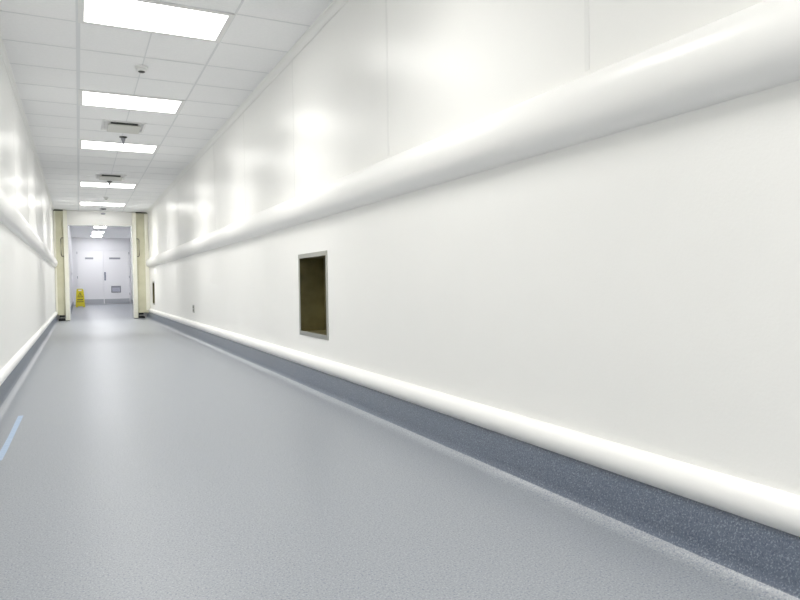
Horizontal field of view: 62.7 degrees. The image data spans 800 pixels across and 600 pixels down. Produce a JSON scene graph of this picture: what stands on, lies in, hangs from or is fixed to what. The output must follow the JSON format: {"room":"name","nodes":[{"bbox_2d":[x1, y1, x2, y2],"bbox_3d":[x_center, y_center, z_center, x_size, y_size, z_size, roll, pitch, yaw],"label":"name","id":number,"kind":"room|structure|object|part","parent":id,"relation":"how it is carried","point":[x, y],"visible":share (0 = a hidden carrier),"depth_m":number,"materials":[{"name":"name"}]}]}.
{"room":"hospital corridor","nodes":[
{"label":"hospital corridor","id":0,"kind":"room"},
{"bbox_2d":[0,53,55,369],"bbox_3d":[-4.039,-1.164,6.409,0.340,4.050,29.100,-2,2,-26],"label":"wall","id":1,"kind":"structure","parent":0,"point":[27,280],"depth_m":7.92,"materials":[{"name":"white paint"}]},
{"bbox_2d":[12,92,15,202],"bbox_3d":[-4.355,-1.696,7.415,0.003,1.350,0.029,-2,2,-26],"label":"trim","id":2,"kind":"structure","parent":1,"relation":"attached to","point":[12,92],"depth_m":7.41,"materials":[{"name":"white"}]},
{"bbox_2d":[0,33,53,209],"bbox_3d":[-3.820,-2.390,6.326,0.042,0.042,28.800,-2,2,-26],"label":"trim","id":3,"kind":"structure","parent":1,"relation":"attached to","point":[2,47],"depth_m":8.15,"materials":[{"name":"white"}]},
{"bbox_2d":[0,188,57,266],"bbox_3d":[-3.748,-0.841,6.318,0.085,0.256,28.630,-2,2,-26],"label":"bumper cover","id":4,"kind":"object","parent":1,"relation":"attached to","point":[10,216],"visible":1,"depth_m":7.21,"materials":[{"name":"white plastic"}]},
{"bbox_2d":[0,312,57,385],"bbox_3d":[-3.733,0.631,6.330,0.048,0.094,28.590,-2,2,-26],"label":"rail","id":5,"kind":"object","parent":1,"relation":"attached to","point":[8,368],"visible":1,"depth_m":7.17,"materials":[{"name":"white plastic"}]},
{"bbox_2d":[0,316,61,440],"bbox_3d":[-3.725,0.749,6.431,0.145,0.215,28.800,-2,2,-26],"label":"baseboard","id":6,"kind":"structure","parent":1,"relation":"attached to","point":[14,387],"depth_m":6.76,"materials":[{"name":"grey plastic"}]},
{"bbox_2d":[68,226,72,306],"bbox_3d":[-14.497,-1.477,28.566,0.300,3.850,19.900,-2,2,-26],"label":"wall","id":7,"kind":"structure","parent":0,"point":[69,231],"depth_m":29.55,"materials":[{"name":"paint"}]},
{"bbox_2d":[71,302,75,319],"bbox_3d":[-14.275,0.331,28.707,0.130,0.220,19.900,-2,2,-26],"label":"baseboard","id":8,"kind":"structure","parent":7,"relation":"attached to","point":[73,306],"depth_m":26.97,"materials":[{"name":"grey plastic"}]},
{"bbox_2d":[70,226,130,237],"bbox_3d":[-13.040,-3.486,29.352,3.710,0.080,20.100,-2,2,-26],"label":"ceiling","id":9,"kind":"structure","parent":0,"point":[76,231],"depth_m":34.25,"materials":[{"name":"tile"}]},
{"bbox_2d":[71,237,131,304],"bbox_3d":[-17.379,-1.687,38.341,3.710,3.850,0.200,-2,2,-26],"label":"wall","id":10,"kind":"structure","parent":0,"point":[77,243],"depth_m":38.07,"materials":[{"name":"paint"}]},
{"bbox_2d":[77,250,103,303],"bbox_3d":[-17.879,-1.306,37.961,1.371,3.095,0.096,-2,2,-26],"label":"door","id":11,"kind":"structure","parent":10,"relation":"in","point":[90,277],"depth_m":37.96,"materials":[{"name":"white laminate"}]},
{"bbox_3d":[-17.837,0.091,37.978,1.310,0.270,0.008,-2,2,-26],"label":"kick plate","id":12,"kind":"part","parent":11,"relation":"part of","materials":[{"name":"silver metal"}]},
{"bbox_2d":[75,249,130,302],"bbox_3d":[-17.243,-1.361,38.263,2.900,3.200,0.070,-2,2,-26],"label":"trim","id":13,"kind":"structure","parent":10,"relation":"attached to","point":[75,249],"depth_m":38.29,"materials":[{"name":"white paint"}]},
{"bbox_2d":[103,251,129,303],"bbox_3d":[-16.614,-1.341,38.556,1.396,3.095,0.137,-2,2,-26],"label":"door","id":14,"kind":"structure","parent":10,"relation":"in","point":[115,263],"depth_m":38.55,"materials":[{"name":"white laminate"}]},
{"bbox_2d":[111,286,120,292],"bbox_3d":[-16.650,-0.632,38.539,0.520,0.390,0.020,-2,2,-26],"label":"grille","id":15,"kind":"object","parent":14,"relation":"attached to","point":[114,289],"depth_m":38.54,"materials":[{"name":"grey metal"}]},
{"bbox_3d":[-16.602,0.056,38.582,1.330,0.270,0.008,-2,2,-26],"label":"kick plate","id":16,"kind":"part","parent":14,"relation":"part of","materials":[{"name":"silver metal"}]},
{"bbox_2d":[57,210,148,320],"bbox_3d":[-9.045,-1.439,19.988,2.596,4.050,0.300,-2,2,-26],"label":"wall","id":17,"kind":"structure","parent":0,"point":[74,217],"depth_m":19.81,"materials":[{"name":"white paint"}]},
{"bbox_2d":[53,209,69,320],"bbox_3d":[-9.932,-1.015,19.289,0.362,3.264,0.179,-2,2,-26],"label":"door","id":18,"kind":"structure","parent":17,"relation":"in","point":[59,216],"depth_m":19.27,"materials":[{"name":"beige wood"}]},
{"bbox_3d":[-10.002,-1.081,19.304,0.253,3.060,0.080,-2,2,-26],"label":"door","id":19,"kind":"part","parent":18,"relation":"part of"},
{"bbox_3d":[-9.821,-1.011,19.346,0.105,3.228,0.175,-2,2,-26],"label":"edge post","id":20,"kind":"part","parent":18,"relation":"part of","materials":[{"name":"beige paint"}]},
{"bbox_2d":[132,212,149,318],"bbox_3d":[-7.975,-1.070,20.245,0.461,3.264,0.179,-2,2,-26],"label":"door","id":21,"kind":"structure","parent":17,"relation":"in","point":[140,242],"depth_m":20.24,"materials":[{"name":"beige metal"}]},
{"bbox_3d":[-8.133,-1.059,20.171,0.105,3.228,0.175,-2,2,-26],"label":"edge post","id":22,"kind":"part","parent":21,"relation":"part of","materials":[{"name":"beige paint"}]},
{"bbox_3d":[-7.947,-1.139,20.307,0.352,3.060,0.080,-2,2,-26],"label":"door","id":23,"kind":"part","parent":21,"relation":"part of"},
{"bbox_2d":[130,238,131,290],"bbox_3d":[-11.434,-1.564,30.062,0.300,3.850,19.900,-2,2,-26],"label":"wall","id":24,"kind":"structure","parent":0,"point":[130,238],"depth_m":38.71,"materials":[{"name":"paint"}]},
{"bbox_2d":[0,0,332,211],"bbox_3d":[-2.674,-2.483,6.885,2.636,0.080,28.800,-2,2,-26],"label":"ceiling","id":25,"kind":"structure","parent":0,"point":[243,30],"depth_m":7.28,"materials":[{"name":"tile"}]},
{"bbox_2d":[78,202,126,206],"bbox_3d":[-8.211,-2.645,18.145,1.200,0.010,0.716,-2,2,-26],"label":"recessed light","id":26,"kind":"object","parent":25,"relation":"in","point":[79,203],"visible":1,"depth_m":18.14,"materials":[{"name":"white paint"}]},
{"bbox_2d":[78,181,137,188],"bbox_3d":[-6.572,-2.583,14.793,1.200,0.010,0.716,-2,2,-26],"label":"recessed light","id":27,"kind":"object","parent":25,"relation":"in","point":[80,183],"visible":0.98,"depth_m":14.78,"materials":[{"name":"white paint"}]},
{"bbox_2d":[81,182,134,187],"bbox_3d":[-6.572,-2.585,14.793,1.104,0.005,0.620,-2,2,-26],"label":"diffuser","id":28,"kind":"object","parent":27,"relation":"attached to","point":[84,184],"depth_m":14.79,"materials":[{"name":"white plastic"}]},
{"bbox_2d":[95,173,126,180],"bbox_3d":[-6.009,-2.542,13.659,0.570,0.052,0.610,-2,2,-26],"label":"ceiling vent","id":29,"kind":"object","parent":25,"relation":"in","point":[111,177],"visible":1,"depth_m":13.53,"materials":[{"name":"white metal"}]},
{"bbox_3d":[-6.009,-2.524,13.659,0.430,0.017,0.470,-2,2,-26],"label":"plate","id":30,"kind":"part","parent":29,"relation":"part of","materials":[{"name":"white metal"}]},
{"bbox_2d":[78,139,159,153],"bbox_3d":[-4.606,-2.509,10.774,1.200,0.010,0.716,-2,2,-26],"label":"recessed light","id":31,"kind":"object","parent":25,"relation":"in","point":[82,144],"visible":1,"depth_m":10.76,"materials":[{"name":"white paint"}]},
{"bbox_2d":[119,136,126,144],"bbox_3d":[-4.245,-2.444,10.081,0.112,0.124,0.112,-2,2,-26],"label":"sprinkler head","id":32,"kind":"object","parent":25,"relation":"attached to","point":[123,138],"visible":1,"depth_m":10.05},
{"bbox_2d":[101,119,146,133],"bbox_3d":[-3.953,-2.463,9.400,0.570,0.052,0.610,-2,2,-26],"label":"ceiling vent","id":33,"kind":"object","parent":25,"relation":"in","point":[116,126],"visible":1,"depth_m":9.28,"materials":[{"name":"white metal"}]},
{"bbox_3d":[-3.953,-2.445,9.400,0.430,0.017,0.470,-2,2,-26],"label":"plate","id":34,"kind":"part","parent":33,"relation":"part of","materials":[{"name":"white metal"}]},
{"bbox_2d":[101,0,161,207],"bbox_3d":[-2.879,-2.449,7.242,0.012,0.004,28.620,-2,2,-26],"label":"trim","id":35,"kind":"structure","parent":25,"relation":"attached to","point":[160,0],"depth_m":7.33,"materials":[{"name":"silver metal"}]},
{"bbox_2d":[78,89,185,114],"bbox_3d":[-3.351,-2.462,8.207,1.200,0.010,0.716,-2,2,-26],"label":"recessed light","id":36,"kind":"object","parent":25,"relation":"in","point":[85,97],"visible":1,"depth_m":8.18,"materials":[{"name":"white paint"}]},
{"bbox_2d":[135,65,147,72],"bbox_3d":[-2.711,-2.413,6.891,0.134,0.060,0.134,-2,2,-26],"label":"smoke detector","id":37,"kind":"object","parent":25,"relation":"attached to","point":[139,68],"visible":1,"depth_m":6.86,"materials":[{"name":"white paint"}]},
{"bbox_2d":[0,0,309,210],"bbox_3d":[-2.696,-2.444,6.933,2.596,0.005,27.936,-2,2,-26],"label":"trim","id":38,"kind":"structure","parent":25,"relation":"attached to","point":[153,0],"depth_m":7.70,"materials":[{"name":"silver metal"}]},
{"bbox_2d":[78,0,234,42],"bbox_3d":[-2.093,-2.415,5.634,1.200,0.010,0.716,-2,2,-26],"label":"recessed light","id":39,"kind":"object","parent":25,"relation":"in","point":[148,16],"visible":1,"depth_m":5.62,"materials":[{"name":"white paint"}]},
{"bbox_2d":[75,0,243,211],"bbox_3d":[-2.703,-2.442,6.872,1.227,0.006,28.800,-2,2,-26],"label":"trim","id":40,"kind":"structure","parent":25,"relation":"attached to","point":[76,1],"depth_m":7.29,"materials":[{"name":"silver metal"}]},
{"bbox_2d":[0,303,732,599],"bbox_3d":[-6.703,0.708,16.218,4.106,0.120,49.400,-2,2,-26],"label":"floor","id":41,"kind":"structure","parent":0,"point":[142,461],"depth_m":2.88,"materials":[{"name":"grey plastic"}]},
{"bbox_2d":[0,415,22,459],"bbox_3d":[-2.570,0.892,4.348,0.037,0.001,1.440,-2,2,-26],"label":"tape","id":42,"kind":"object","parent":41,"relation":"on","point":[6,445],"visible":1,"depth_m":4.24,"materials":[{"name":"plastic"}]},
{"bbox_2d":[76,289,84,306],"bbox_3d":[-16.063,-0.110,33.002,0.430,0.925,0.393,-2,2,-26],"label":"sign","id":43,"kind":"object","parent":41,"relation":"on","point":[80,301],"visible":1,"depth_m":32.91,"materials":[{"name":"yellow plastic"}]},
{"bbox_2d":[148,0,799,494],"bbox_3d":[-1.401,-1.239,7.697,0.340,4.050,29.100,-2,2,-26],"label":"wall","id":44,"kind":"structure","parent":0,"point":[638,287],"depth_m":3.17,"materials":[{"name":"white paint"}]},
{"bbox_2d":[152,281,154,304],"bbox_3d":[-7.135,-0.208,19.386,0.256,0.680,0.600,-2,2,-26],"label":"wall niche","id":45,"kind":"object","parent":44,"relation":"attached to","point":[153,282],"visible":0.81,"depth_m":19.57,"materials":[{"name":"silver metal"}]},
{"bbox_2d":[213,144,215,229],"bbox_3d":[-2.947,-1.796,10.440,0.003,1.350,0.029,-2,2,-26],"label":"trim","id":46,"kind":"structure","parent":44,"relation":"attached to","point":[213,144],"depth_m":10.44,"materials":[{"name":"white"}]},
{"bbox_2d":[243,112,245,216],"bbox_3d":[-2.025,-1.762,8.554,0.003,1.350,0.029,-2,2,-26],"label":"trim","id":47,"kind":"structure","parent":44,"relation":"attached to","point":[243,112],"depth_m":8.55,"materials":[{"name":"white"}]},
{"bbox_2d":[146,0,348,213],"bbox_3d":[-1.535,-2.445,7.443,0.062,0.062,28.800,-2,2,-26],"label":"trim","id":48,"kind":"structure","parent":44,"relation":"attached to","point":[334,6],"depth_m":7.22,"materials":[{"name":"white metal"}]},
{"bbox_2d":[292,60,294,195],"bbox_3d":[-1.071,-1.726,6.605,0.003,1.350,0.029,-2,2,-26],"label":"trim","id":49,"kind":"structure","parent":44,"relation":"attached to","point":[292,60],"depth_m":6.60,"materials":[{"name":"white"}]},
{"bbox_2d":[298,250,328,339],"bbox_3d":[-0.712,-0.050,6.245,0.256,0.797,0.845,-2,2,-26],"label":"wall niche","id":50,"kind":"object","parent":44,"relation":"attached to","point":[312,267],"visible":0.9,"depth_m":6.58,"materials":[{"name":"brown metal"}]},
{"bbox_2d":[385,0,388,155],"bbox_3d":[-0.092,-1.689,4.602,0.003,1.350,0.029,-2,2,-26],"label":"trim","id":51,"kind":"structure","parent":44,"relation":"attached to","point":[385,0],"depth_m":4.60,"materials":[{"name":"white"}]},
{"bbox_2d":[143,312,799,599],"bbox_3d":[-1.566,0.688,7.485,0.240,0.215,28.800,-2,2,-26],"label":"baseboard","id":52,"kind":"structure","parent":44,"relation":"attached to","point":[736,557],"depth_m":2.75,"materials":[{"name":"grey plastic"}]},
{"bbox_2d":[146,0,799,266],"bbox_3d":[-1.502,-0.902,7.415,0.105,0.270,28.630,-2,2,-26],"label":"bumper cover","id":53,"kind":"object","parent":44,"relation":"attached to","point":[755,48],"visible":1,"depth_m":2.69,"materials":[{"name":"white plastic"}]},
{"bbox_2d":[149,309,799,536],"bbox_3d":[-1.452,0.565,7.444,0.065,0.124,28.590,-2,2,-26],"label":"rail","id":54,"kind":"object","parent":44,"relation":"attached to","point":[775,508],"visible":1,"depth_m":2.78,"materials":[{"name":"white plastic"}]},
{"bbox_2d":[584,0,589,71],"bbox_3d":[0.791,-1.656,2.796,0.003,1.350,0.029,-2,2,-26],"label":"trim","id":55,"kind":"structure","parent":44,"relation":"attached to","point":[586,2],"depth_m":2.81,"materials":[{"name":"white"}]}
]}

